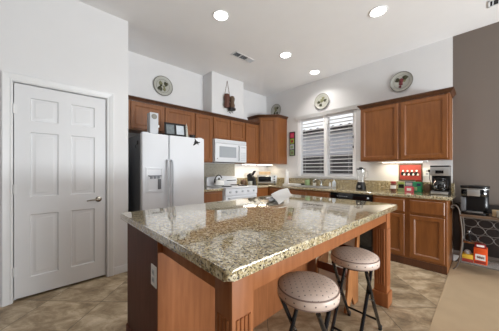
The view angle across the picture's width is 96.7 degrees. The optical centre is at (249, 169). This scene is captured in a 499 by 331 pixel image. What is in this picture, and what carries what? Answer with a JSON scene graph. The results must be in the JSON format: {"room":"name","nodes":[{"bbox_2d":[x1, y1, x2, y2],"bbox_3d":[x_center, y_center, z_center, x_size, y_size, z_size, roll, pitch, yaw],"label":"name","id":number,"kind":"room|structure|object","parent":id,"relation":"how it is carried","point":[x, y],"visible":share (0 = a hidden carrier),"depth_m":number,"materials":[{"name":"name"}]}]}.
{"room":"kitchen","nodes":[
{"label":"kitchen","id":0,"kind":"room"},
{"bbox_2d":[0,0,127,296],"bbox_3d":[-2.562,-0.292,2.196,2.280,3.045,0.730,0,0,-43],"label":"wall","id":1,"kind":"structure","parent":0,"point":[72,42],"depth_m":2.37,"materials":[{"name":"white paint"}]},
{"bbox_2d":[1,70,113,306],"bbox_3d":[-1.946,0.169,2.334,0.883,2.123,0.134,0,0,-43],"label":"trim","id":2,"kind":"structure","parent":1,"relation":"attached to","point":[8,79],"depth_m":2.04,"materials":[{"name":"white paint"}]},
{"bbox_2d":[13,83,105,299],"bbox_3d":[-1.922,0.197,2.302,0.734,2.018,0.087,0,0,-43],"label":"door","id":3,"kind":"structure","parent":1,"relation":"in","point":[59,187],"depth_m":2.28,"materials":[{"name":"white paint"}]},
{"bbox_2d":[114,264,126,274],"bbox_3d":[-1.533,1.188,2.654,0.151,0.085,0.014,0,0,-43],"label":"baseboard","id":4,"kind":"structure","parent":1,"relation":"attached to","point":[123,268],"depth_m":2.64,"materials":[{"name":"white paint"}]},
{"bbox_2d":[128,51,265,177],"bbox_3d":[-1.608,-0.292,3.699,5.730,3.045,0.150,0,0,-43],"label":"wall","id":5,"kind":"structure","parent":0,"point":[187,85],"depth_m":3.91,"materials":[{"name":"white paint"}]},
{"bbox_2d":[128,95,195,136],"bbox_3d":[-1.418,-0.800,3.522,1.045,0.461,0.367,0,0,-43],"label":"upper cabinet","id":6,"kind":"object","parent":5,"relation":"attached to","point":[138,108],"visible":0.62,"depth_m":3.34,"materials":[{"name":"brown wood"}]},
{"bbox_2d":[153,76,172,95],"bbox_3d":[-1.450,-1.410,3.723,0.329,0.329,0.028,0,0,-43],"label":"wall plate","id":7,"kind":"object","parent":5,"relation":"attached to","point":[162,85],"visible":1,"depth_m":3.72,"materials":[{"name":"beige ceramic"}]},
{"bbox_2d":[194,109,213,162],"bbox_3d":[-0.902,-0.583,4.007,0.370,0.896,0.367,0,0,-43],"label":"upper cabinet","id":8,"kind":"object","parent":5,"relation":"attached to","point":[203,120],"visible":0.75,"depth_m":3.92,"materials":[{"name":"brown wood"}]},
{"bbox_2d":[204,163,234,185],"bbox_3d":[-0.779,0.091,4.368,1.255,0.447,0.012,0,0,-43],"label":"backsplash","id":9,"kind":"structure","parent":5,"relation":"attached to","point":[210,169],"depth_m":4.50,"materials":[{"name":"grey stone"}]},
{"bbox_2d":[213,113,245,141],"bbox_3d":[-0.484,-0.800,4.401,0.780,0.461,0.367,0,0,-43],"label":"upper cabinet","id":10,"kind":"object","parent":5,"relation":"attached to","point":[225,127],"visible":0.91,"depth_m":4.25,"materials":[{"name":"brown wood"}]},
{"bbox_2d":[213,139,245,162],"bbox_3d":[-0.455,-0.355,4.370,0.764,0.426,0.430,0,0,-43],"label":"microwave","id":11,"kind":"object","parent":10,"relation":"attached to","point":[224,151],"visible":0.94,"depth_m":4.20,"materials":[{"name":"white plastic"}]},
{"bbox_2d":[235,120,259,163],"bbox_3d":[-0.051,-0.583,4.809,0.410,0.896,0.367,0,0,-43],"label":"upper cabinet","id":12,"kind":"object","parent":5,"relation":"attached to","point":[251,127],"visible":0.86,"depth_m":4.69,"materials":[{"name":"brown wood"}]},
{"bbox_2d":[203,71,242,118],"bbox_3d":[-0.508,-1.423,4.426,0.780,0.783,0.300,0,0,-43],"label":"wall","id":13,"kind":"structure","parent":0,"point":[214,84],"depth_m":4.21,"materials":[{"name":"white paint"}]},
{"bbox_2d":[224,81,235,112],"bbox_3d":[-0.384,-1.406,4.252,0.241,0.634,0.122,0,0,-43],"label":"wall ornament","id":14,"kind":"object","parent":13,"relation":"attached to","point":[230,105],"visible":1,"depth_m":4.23,"materials":[{"name":"ceramic"}]},
{"bbox_2d":[0,246,452,330],"bbox_3d":[-0.434,1.280,2.452,5.730,0.100,3.575,0,0,-43],"label":"floor","id":15,"kind":"structure","parent":0,"point":[99,303],"depth_m":1.94,"materials":[{"name":"tile"}]},
{"bbox_2d":[128,131,203,211],"bbox_3d":[-1.251,0.377,3.273,0.877,1.706,0.899,0,0,-43],"label":"refrigerator","id":16,"kind":"object","parent":15,"relation":"on","point":[164,171],"visible":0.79,"depth_m":2.90,"materials":[{"name":"white metal"}]},
{"bbox_2d":[147,112,158,133],"bbox_3d":[-1.232,-0.595,2.854,0.130,0.265,0.115,0,0,-43],"label":"canister","id":17,"kind":"object","parent":16,"relation":"on","point":[152,118],"visible":0.94,"depth_m":2.81,"materials":[{"name":"grey plastic"}]},
{"bbox_2d":[164,122,185,136],"bbox_3d":[-1.019,-0.553,3.046,0.290,0.179,0.043,0,0,-37],"label":"photo frame","id":18,"kind":"object","parent":16,"relation":"on","point":[173,129],"visible":0.85,"depth_m":3.04,"materials":[{"name":"black plastic"}]},
{"bbox_2d":[166,124,174,133],"bbox_3d":[-1.074,-0.552,3.007,0.115,0.138,0.027,0,0,-37],"label":"photo","id":19,"kind":"object","parent":18,"relation":"attached to","point":[170,128],"depth_m":3.01},
{"bbox_2d":[176,125,183,134],"bbox_3d":[-0.966,-0.552,3.088,0.115,0.138,0.027,0,0,-37],"label":"photo","id":20,"kind":"object","parent":18,"relation":"attached to","point":[179,128],"depth_m":3.09},
{"bbox_2d":[204,191,222,202],"bbox_3d":[-0.846,0.793,3.880,0.490,0.874,0.629,0,0,-43],"label":"base cabinet","id":21,"kind":"object","parent":15,"relation":"on","point":[214,196],"visible":0.12,"depth_m":3.68,"materials":[{"name":"brown wood"}]},
{"bbox_2d":[204,186,222,191],"bbox_3d":[-0.845,0.336,3.877,0.495,0.040,0.635,0,0,-43],"label":"countertop","id":22,"kind":"structure","parent":21,"relation":"on","point":[206,189],"depth_m":3.76,"materials":[{"name":"beige stone"}]},
{"bbox_2d":[205,176,256,200],"bbox_3d":[-0.345,0.674,4.273,0.767,1.112,0.717,0,0,-43],"label":"stove","id":23,"kind":"object","parent":15,"relation":"on","point":[232,190],"visible":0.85,"depth_m":4.14,"materials":[{"name":"white metal"}]},
{"bbox_2d":[214,175,224,185],"bbox_3d":[-0.572,0.191,4.234,0.216,0.205,0.199,0,0,-3],"label":"kettle","id":24,"kind":"object","parent":23,"relation":"on","point":[218,182],"visible":1,"depth_m":4.16,"materials":[{"name":"silver metal"}]},
{"bbox_2d":[206,184,256,188],"bbox_3d":[-0.342,0.315,4.270,0.765,0.020,0.635,0,0,-43],"label":"cooktop","id":25,"kind":"object","parent":23,"relation":"in","point":[226,186],"depth_m":4.14,"materials":[{"name":"white metal"}]},
{"bbox_2d":[126,213,391,330],"bbox_3d":[0.198,0.793,1.850,1.909,0.873,1.247,0,0,-43],"label":"kitchen island","id":26,"kind":"object","parent":15,"relation":"on","point":[187,297],"visible":0.55,"depth_m":1.33,"materials":[{"name":"granite"},{"name":"cherry wood"}]},
{"bbox_2d":[151,263,156,288],"bbox_3d":[-0.542,0.598,1.252,0.009,0.118,0.075,0,0,-43],"label":"wall outlet","id":27,"kind":"object","parent":26,"relation":"attached to","point":[153,268],"visible":1,"depth_m":1.24,"materials":[{"name":"white plastic"}]},
{"bbox_2d":[121,194,396,281],"bbox_3d":[0.204,0.336,1.836,1.965,0.040,1.297,0,0,-43],"label":"island countertop","id":28,"kind":"structure","parent":26,"relation":"on","point":[236,239],"depth_m":1.24,"materials":[{"name":"beige stone"}]},
{"bbox_2d":[266,196,275,200],"bbox_3d":[0.277,0.291,2.342,0.363,0.048,0.195,0,0,-43],"label":"plastic bag","id":29,"kind":"object","parent":28,"relation":"on","point":[271,198],"visible":0.48,"depth_m":2.22,"materials":[{"name":"white plastic"}]},
{"bbox_2d":[271,188,291,203],"bbox_3d":[0.341,0.259,2.305,0.157,0.094,0.673,0,0,27],"label":"paper sheet","id":30,"kind":"object","parent":28,"relation":"on","point":[281,195],"visible":1,"depth_m":2.27,"materials":[{"name":"white paper"}]},
{"bbox_2d":[257,187,284,196],"bbox_3d":[0.431,0.793,4.760,1.004,0.874,1.098,0,0,-43],"label":"base cabinet","id":31,"kind":"object","parent":15,"relation":"on","point":[265,191],"visible":0.07,"depth_m":4.51,"materials":[{"name":"brown wood"}]},
{"bbox_2d":[237,177,456,200],"bbox_3d":[1.239,0.265,3.898,1.009,0.180,3.463,0,0,-43],"label":"countertop","id":32,"kind":"structure","parent":31,"relation":"on","point":[382,188],"depth_m":3.64,"materials":[{"name":"beige stone"}]},
{"bbox_2d":[247,171,255,184],"bbox_3d":[0.048,0.163,4.900,0.190,0.304,0.128,0,0,27],"label":"knife block","id":33,"kind":"object","parent":32,"relation":"on","point":[250,177],"visible":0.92,"depth_m":4.86,"materials":[{"name":"black plastic"}]},
{"bbox_2d":[257,175,276,183],"bbox_3d":[0.390,0.212,4.991,0.430,0.205,0.276,0,0,2],"label":"toaster oven","id":34,"kind":"object","parent":32,"relation":"on","point":[261,179],"visible":0.95,"depth_m":4.88,"materials":[{"name":"metal"}]},
{"bbox_2d":[259,172,270,174],"bbox_3d":[0.362,0.177,5.224,0.270,0.275,0.016,0,0,2],"label":"cutting board","id":35,"kind":"object","parent":34,"relation":"on","point":[260,173],"visible":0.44,"depth_m":5.22,"materials":[{"name":"brown wood"}]},
{"bbox_2d":[284,170,288,183],"bbox_3d":[0.814,0.154,4.867,0.140,0.322,0.140,0,0,-43],"label":"paper towel holder","id":36,"kind":"object","parent":32,"relation":"on","point":[286,174],"visible":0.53,"depth_m":4.83,"materials":[{"name":"white paper"}]},
{"bbox_2d":[305,178,309,184],"bbox_3d":[1.190,0.245,4.556,0.104,0.140,0.104,0,0,-43],"label":"jar","id":37,"kind":"object","parent":32,"relation":"on","point":[307,180],"visible":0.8,"depth_m":4.51,"materials":[{"name":"green glass"}]},
{"bbox_2d":[294,185,335,188],"bbox_3d":[1.185,0.309,4.138,0.351,0.012,0.725,0,0,-43],"label":"sink","id":38,"kind":"object","parent":32,"relation":"in","point":[310,186],"visible":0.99,"depth_m":4.16,"materials":[{"name":"metal"}]},
{"bbox_2d":[356,167,367,189],"bbox_3d":[1.817,0.136,3.613,0.159,0.358,0.159,0,0,2],"label":"blender","id":39,"kind":"object","parent":32,"relation":"on","point":[361,171],"visible":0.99,"depth_m":3.56,"materials":[{"name":"clear glass"}]},
{"bbox_2d":[357,170,367,181],"bbox_3d":[1.832,0.095,3.598,0.132,0.199,0.176,0,0,-43],"label":"jar","id":40,"kind":"object","parent":39,"relation":"on","point":[360,173],"depth_m":3.56,"materials":[{"name":"clear glass"}]},
{"bbox_2d":[390,181,395,190],"bbox_3d":[2.162,0.243,3.334,0.074,0.144,0.074,0,0,-43],"label":"spice jar","id":41,"kind":"object","parent":32,"relation":"on","point":[393,183],"visible":0.98,"depth_m":3.31,"materials":[{"name":"ceramic"}]},
{"bbox_2d":[398,182,404,190],"bbox_3d":[2.274,0.247,3.317,0.051,0.135,0.085,0,0,-43],"label":"box","id":42,"kind":"object","parent":32,"relation":"on","point":[401,185],"visible":0.88,"depth_m":3.30,"materials":[{"name":"green cardboard"}]},
{"bbox_2d":[405,181,412,186],"bbox_3d":[2.358,0.242,3.272,0.051,0.145,0.100,0,0,-43],"label":"snack box","id":43,"kind":"object","parent":32,"relation":"on","point":[407,183],"visible":0.58,"depth_m":3.26,"materials":[{"name":"white cardboard"}]},
{"bbox_2d":[405,186,413,191],"bbox_3d":[2.299,0.278,3.188,0.061,0.075,0.105,0,0,-43],"label":"pack","id":44,"kind":"object","parent":32,"relation":"on","point":[407,189],"visible":0.97,"depth_m":3.16,"materials":[{"name":"cardboard"}]},
{"bbox_2d":[413,182,422,192],"bbox_3d":[2.397,0.242,3.157,0.071,0.145,0.105,0,0,-38],"label":"coffee bag","id":45,"kind":"object","parent":32,"relation":"on","point":[418,186],"visible":0.88,"depth_m":3.12,"materials":[{"name":"green plastic"}]},
{"bbox_2d":[424,184,431,192],"bbox_3d":[2.487,0.256,3.091,0.094,0.118,0.094,0,0,-43],"label":"crock","id":46,"kind":"object","parent":32,"relation":"on","point":[427,187],"visible":0.89,"depth_m":3.06,"materials":[{"name":"brown ceramic"}]},
{"bbox_2d":[430,165,450,194],"bbox_3d":[2.502,0.129,2.906,0.272,0.372,0.190,0,0,-43],"label":"coffee maker","id":47,"kind":"object","parent":32,"relation":"on","point":[441,175],"visible":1,"depth_m":2.84,"materials":[{"name":"black plastic"}]},
{"bbox_2d":[277,271,339,330],"bbox_3d":[0.322,0.918,1.226,0.413,0.623,0.334,0,0,-43],"label":"folding stool","id":48,"kind":"object","parent":15,"relation":"on","point":[306,291],"visible":1,"depth_m":1.15,"materials":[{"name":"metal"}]},
{"bbox_2d":[277,271,339,311],"bbox_3d":[0.322,0.648,1.226,0.334,0.082,0.334,0,0,-43],"label":"seat cushion","id":49,"kind":"object","parent":48,"relation":"on","point":[306,291],"depth_m":1.14,"materials":[{"name":"fabric"}]},
{"bbox_2d":[289,189,329,197],"bbox_3d":[1.245,0.793,4.169,0.629,0.874,0.878,0,0,-43],"label":"base cabinet","id":50,"kind":"object","parent":15,"relation":"on","point":[326,194],"visible":0.08,"depth_m":3.90,"materials":[{"name":"brown wood"}]},
{"bbox_2d":[315,235,359,313],"bbox_3d":[0.829,0.858,2.120,0.315,0.745,0.320,0,0,-43],"label":"wooden chair","id":51,"kind":"object","parent":15,"relation":"on","point":[350,285],"visible":0.53,"depth_m":2.05,"materials":[{"name":"brown wood"}]},
{"bbox_2d":[330,192,372,251],"bbox_3d":[1.741,0.795,3.595,0.594,0.870,0.629,0,0,-43],"label":"dishwasher","id":52,"kind":"object","parent":15,"relation":"on","point":[366,239],"visible":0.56,"depth_m":3.27,"materials":[{"name":"black plastic"}]},
{"bbox_2d":[330,246,381,330],"bbox_3d":[0.785,0.918,1.663,0.413,0.623,0.334,0,0,-43],"label":"folding stool","id":53,"kind":"object","parent":15,"relation":"on","point":[347,257],"visible":1,"depth_m":1.60,"materials":[{"name":"beige fabric"}]},
{"bbox_2d":[331,246,379,269],"bbox_3d":[0.785,0.648,1.663,0.334,0.082,0.334,0,0,-43],"label":"seat cushion","id":54,"kind":"object","parent":53,"relation":"on","point":[347,257],"depth_m":1.57,"materials":[{"name":"fabric"}]},
{"bbox_2d":[372,195,451,274],"bbox_3d":[2.257,0.793,3.094,0.629,0.874,0.801,0,0,-43],"label":"base cabinet","id":55,"kind":"object","parent":15,"relation":"on","point":[420,229],"visible":0.73,"depth_m":2.78,"materials":[{"name":"brown wood"}]},
{"bbox_2d":[78,0,498,96],"bbox_3d":[1.172,-1.865,0.637,5.880,0.100,8.420,0,0,-43],"label":"ceiling","id":56,"kind":"structure","parent":0,"point":[330,37],"depth_m":2.89,"materials":[{"name":"paint"}]},
{"bbox_2d":[213,10,228,21],"bbox_3d":[-0.334,-1.810,2.606,0.196,0.010,0.196,0,0,-43],"label":"recessed light","id":57,"kind":"object","parent":56,"relation":"in","point":[219,15],"visible":1,"depth_m":2.60,"materials":[{"name":"white paint"}]},
{"bbox_2d":[231,51,254,62],"bbox_3d":[-0.098,-1.810,3.572,0.415,0.010,0.135,0,0,-43],"label":"ceiling vent","id":58,"kind":"object","parent":56,"relation":"in","point":[243,57],"visible":1,"depth_m":3.56,"materials":[{"name":"white metal"}]},
{"bbox_2d":[279,52,291,58],"bbox_3d":[0.568,-1.810,3.501,0.196,0.010,0.196,0,0,-43],"label":"recessed light","id":59,"kind":"object","parent":56,"relation":"in","point":[284,55],"visible":1,"depth_m":3.50,"materials":[{"name":"white paint"}]},
{"bbox_2d":[309,70,319,74],"bbox_3d":[1.207,-1.810,4.115,0.196,0.010,0.196,0,0,-43],"label":"recessed light","id":60,"kind":"object","parent":56,"relation":"in","point":[313,72],"visible":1,"depth_m":4.12,"materials":[{"name":"white paint"}]},
{"bbox_2d":[368,5,387,17],"bbox_3d":[1.473,-1.810,2.539,0.196,0.010,0.196,0,0,-43],"label":"recessed light","id":61,"kind":"object","parent":56,"relation":"in","point":[378,11],"visible":1,"depth_m":2.54,"materials":[{"name":"white paint"}]},
{"bbox_2d":[488,0,498,7],"bbox_3d":[2.743,-1.810,2.295,0.140,0.010,0.380,0,0,-43],"label":"ceiling vent","id":62,"kind":"object","parent":56,"relation":"in","point":[491,3],"visible":1,"depth_m":2.41,"materials":[{"name":"white metal"}]},
{"bbox_2d":[266,37,452,259],"bbox_3d":[1.595,-0.292,4.367,0.150,3.045,3.570,0,0,-43],"label":"wall","id":63,"kind":"structure","parent":0,"point":[430,65],"depth_m":3.75,"materials":[{"name":"white paint"}]},
{"bbox_2d":[247,114,287,163],"bbox_3d":[0.411,-0.668,5.036,0.654,1.066,0.669,0,0,-43],"label":"upper cabinet","id":64,"kind":"object","parent":63,"relation":"attached to","point":[272,128],"visible":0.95,"depth_m":4.83,"materials":[{"name":"brown wood"}]},
{"bbox_2d":[271,104,280,113],"bbox_3d":[0.627,-1.410,5.261,0.028,0.304,0.304,0,0,-43],"label":"wall plate","id":65,"kind":"object","parent":63,"relation":"attached to","point":[276,109],"visible":0.74,"depth_m":5.25,"materials":[{"name":"beige ceramic"}]},
{"bbox_2d":[289,132,294,155],"bbox_3d":[0.949,-0.580,4.926,0.023,0.530,0.144,0,0,-43],"label":"panel","id":66,"kind":"object","parent":63,"relation":"attached to","point":[291,134],"visible":1,"depth_m":4.92,"materials":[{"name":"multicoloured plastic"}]},
{"bbox_2d":[314,93,328,108],"bbox_3d":[1.435,-1.364,4.404,0.028,0.314,0.314,0,0,-43],"label":"wall plate","id":67,"kind":"object","parent":63,"relation":"attached to","point":[321,101],"visible":1,"depth_m":4.40,"materials":[{"name":"beige ceramic"}]},
{"bbox_2d":[296,176,356,179],"bbox_3d":[1.488,0.150,4.407,0.120,0.050,1.285,0,0,-43],"label":"trim","id":68,"kind":"structure","parent":63,"relation":"attached to","point":[312,177],"depth_m":4.29,"materials":[{"name":"white paint"}]},
{"bbox_2d":[298,109,355,176],"bbox_3d":[1.521,-0.490,4.437,0.131,1.230,1.225,0,0,-43],"label":"window","id":69,"kind":"structure","parent":63,"relation":"in","point":[326,132],"depth_m":4.38,"materials":[{"name":"white plastic"}]},
{"bbox_2d":[301,115,323,175],"bbox_3d":[1.311,-0.491,4.611,0.066,1.224,0.528,0,0,-43],"label":"window blind","id":70,"kind":"object","parent":69,"relation":"attached to","point":[321,116],"visible":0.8,"depth_m":4.59,"materials":[{"name":"white plastic"}]},
{"bbox_2d":[327,109,353,176],"bbox_3d":[1.711,-0.491,4.174,0.083,1.224,0.512,0,0,-43],"label":"window blind","id":71,"kind":"object","parent":69,"relation":"attached to","point":[347,111],"visible":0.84,"depth_m":4.17,"materials":[{"name":"white plastic"}]},
{"bbox_2d":[295,104,358,119],"bbox_3d":[1.455,-1.123,4.375,0.042,0.075,1.325,0,0,-43],"label":"trim","id":72,"kind":"structure","parent":63,"relation":"attached to","point":[350,107],"depth_m":4.28,"materials":[{"name":"white paint"}]},
{"bbox_2d":[390,71,412,91],"bbox_3d":[2.350,-1.367,3.433,0.028,0.304,0.304,0,0,-43],"label":"wall plate","id":73,"kind":"object","parent":63,"relation":"attached to","point":[401,81],"visible":1,"depth_m":3.43,"materials":[{"name":"beige ceramic"}]},
{"bbox_2d":[357,87,456,161],"bbox_3d":[2.261,-0.583,3.282,0.367,0.896,1.152,0,0,-43],"label":"upper cabinet","id":74,"kind":"object","parent":63,"relation":"attached to","point":[418,127],"visible":0.99,"depth_m":3.09,"materials":[{"name":"brown wood"}]},
{"bbox_2d":[378,160,427,162],"bbox_3d":[2.279,-0.124,3.327,0.070,0.021,0.620,0,0,-43],"label":"lamp","id":75,"kind":"object","parent":74,"relation":"attached to","point":[420,160],"visible":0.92,"depth_m":3.34,"materials":[{"name":"white plastic"}]},
{"bbox_2d":[399,164,422,180],"bbox_3d":[2.431,0.035,3.354,0.020,0.256,0.296,0,0,-43],"label":"wall sign","id":76,"kind":"object","parent":63,"relation":"attached to","point":[407,172],"visible":0.99,"depth_m":3.35,"materials":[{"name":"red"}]},
{"bbox_2d":[423,168,431,176],"bbox_3d":[2.572,0.035,3.213,0.009,0.118,0.115,0,0,-43],"label":"wall outlet","id":77,"kind":"object","parent":63,"relation":"attached to","point":[425,170],"visible":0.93,"depth_m":3.22,"materials":[{"name":"white plastic"}]},
{"bbox_2d":[429,260,498,330],"bbox_3d":[2.401,1.277,-0.558,5.730,0.106,4.695,0,0,-43],"label":"floor","id":78,"kind":"structure","parent":0,"point":[469,299],"depth_m":2.06,"materials":[{"name":"beige carpet"}]},
{"bbox_2d":[450,202,498,270],"bbox_3d":[2.946,0.822,2.517,0.360,0.800,0.968,0,0,-43],"label":"wine rack","id":79,"kind":"object","parent":78,"relation":"on","point":[483,229],"visible":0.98,"depth_m":2.74,"materials":[{"name":"grey metal"}]},
{"bbox_2d":[462,251,472,262],"bbox_3d":[2.666,1.062,2.711,0.121,0.085,0.095,0,0,-43],"label":"box","id":80,"kind":"object","parent":79,"relation":"on","point":[465,257],"visible":0.98,"depth_m":2.67,"materials":[{"name":"yellow cardboard"}]},
{"bbox_2d":[466,230,471,241],"bbox_3d":[2.765,0.832,2.796,0.052,0.136,0.052,0,0,-43],"label":"wine bottle","id":81,"kind":"object","parent":79,"relation":"on","point":[468,236],"visible":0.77,"depth_m":2.78,"materials":[{"name":"black glass"}]},
{"bbox_2d":[463,239,482,243],"bbox_3d":[2.800,0.906,2.780,0.130,0.012,0.178,0,0,-43],"label":"shelf","id":82,"kind":"object","parent":79,"relation":"attached to","point":[464,240],"depth_m":2.79,"materials":[{"name":"brown wood"}]},
{"bbox_2d":[460,185,489,215],"bbox_3d":[2.755,0.362,2.712,0.262,0.345,0.255,0,0,-43],"label":"coffee brewer","id":83,"kind":"object","parent":79,"relation":"on","point":[474,198],"visible":1,"depth_m":2.65,"materials":[{"name":"black plastic"}]},
{"bbox_2d":[460,255,498,269],"bbox_3d":[2.938,1.112,2.510,0.304,0.007,0.793,0,0,-43],"label":"shelf","id":84,"kind":"object","parent":79,"relation":"attached to","point":[490,261],"depth_m":2.61,"materials":[{"name":"grey metal"}]},
{"bbox_2d":[474,246,487,265],"bbox_3d":[2.742,1.012,2.630,0.111,0.185,0.110,0,0,-40],"label":"box","id":85,"kind":"object","parent":79,"relation":"on","point":[480,254],"visible":0.98,"depth_m":2.59,"materials":[{"name":"orange cardboard"}]},
{"bbox_2d":[474,242,485,248],"bbox_3d":[2.738,0.895,2.634,0.090,0.045,0.081,0,0,41],"label":"pouch","id":86,"kind":"object","parent":85,"relation":"on","point":[476,244],"visible":0.94,"depth_m":2.61,"materials":[{"name":"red plastic"}]},
{"bbox_2d":[492,210,498,216],"bbox_3d":[2.837,0.497,2.544,0.095,0.075,0.076,0,0,-37],"label":"mug","id":87,"kind":"object","parent":79,"relation":"on","point":[493,211],"visible":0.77,"depth_m":2.54,"materials":[{"name":"beige ceramic"}]},
{"bbox_2d":[453,22,498,261],"bbox_3d":[4.482,-0.292,1.302,0.150,3.045,4.850,0,0,-43],"label":"wall","id":88,"kind":"structure","parent":0,"point":[476,51],"depth_m":2.86,"materials":[{"name":"beige paint"}]},
{"bbox_2d":[453,254,498,268],"bbox_3d":[4.372,1.188,1.298,0.014,0.085,4.695,0,0,-43],"label":"baseboard","id":89,"kind":"structure","parent":88,"relation":"attached to","point":[455,257],"depth_m":2.94,"materials":[{"name":"white paint"}]},
{"label":"outside","id":90,"kind":"structure","parent":0,"visible":0},
{"bbox_3d":[5.307,1.355,9.119,11.770,0.150,22.000,0,0,-43],"label":"ground","id":91,"kind":"structure","parent":90,"visible":0},
{"bbox_2d":[303,154,352,173],"bbox_3d":[3.497,0.355,8.101,0.200,1.850,19.000,0,0,-43],"label":"wall","id":92,"kind":"structure","parent":91,"relation":"on","point":[315,159],"depth_m":8.35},
{"bbox_2d":[303,123,352,155],"bbox_3d":[6.035,-0.475,12.553,4.800,3.510,16.800,0,0,-43],"label":"house","id":93,"kind":"structure","parent":91,"relation":"on","point":[347,126],"depth_m":11.48,"materials":[{"name":"paint"}]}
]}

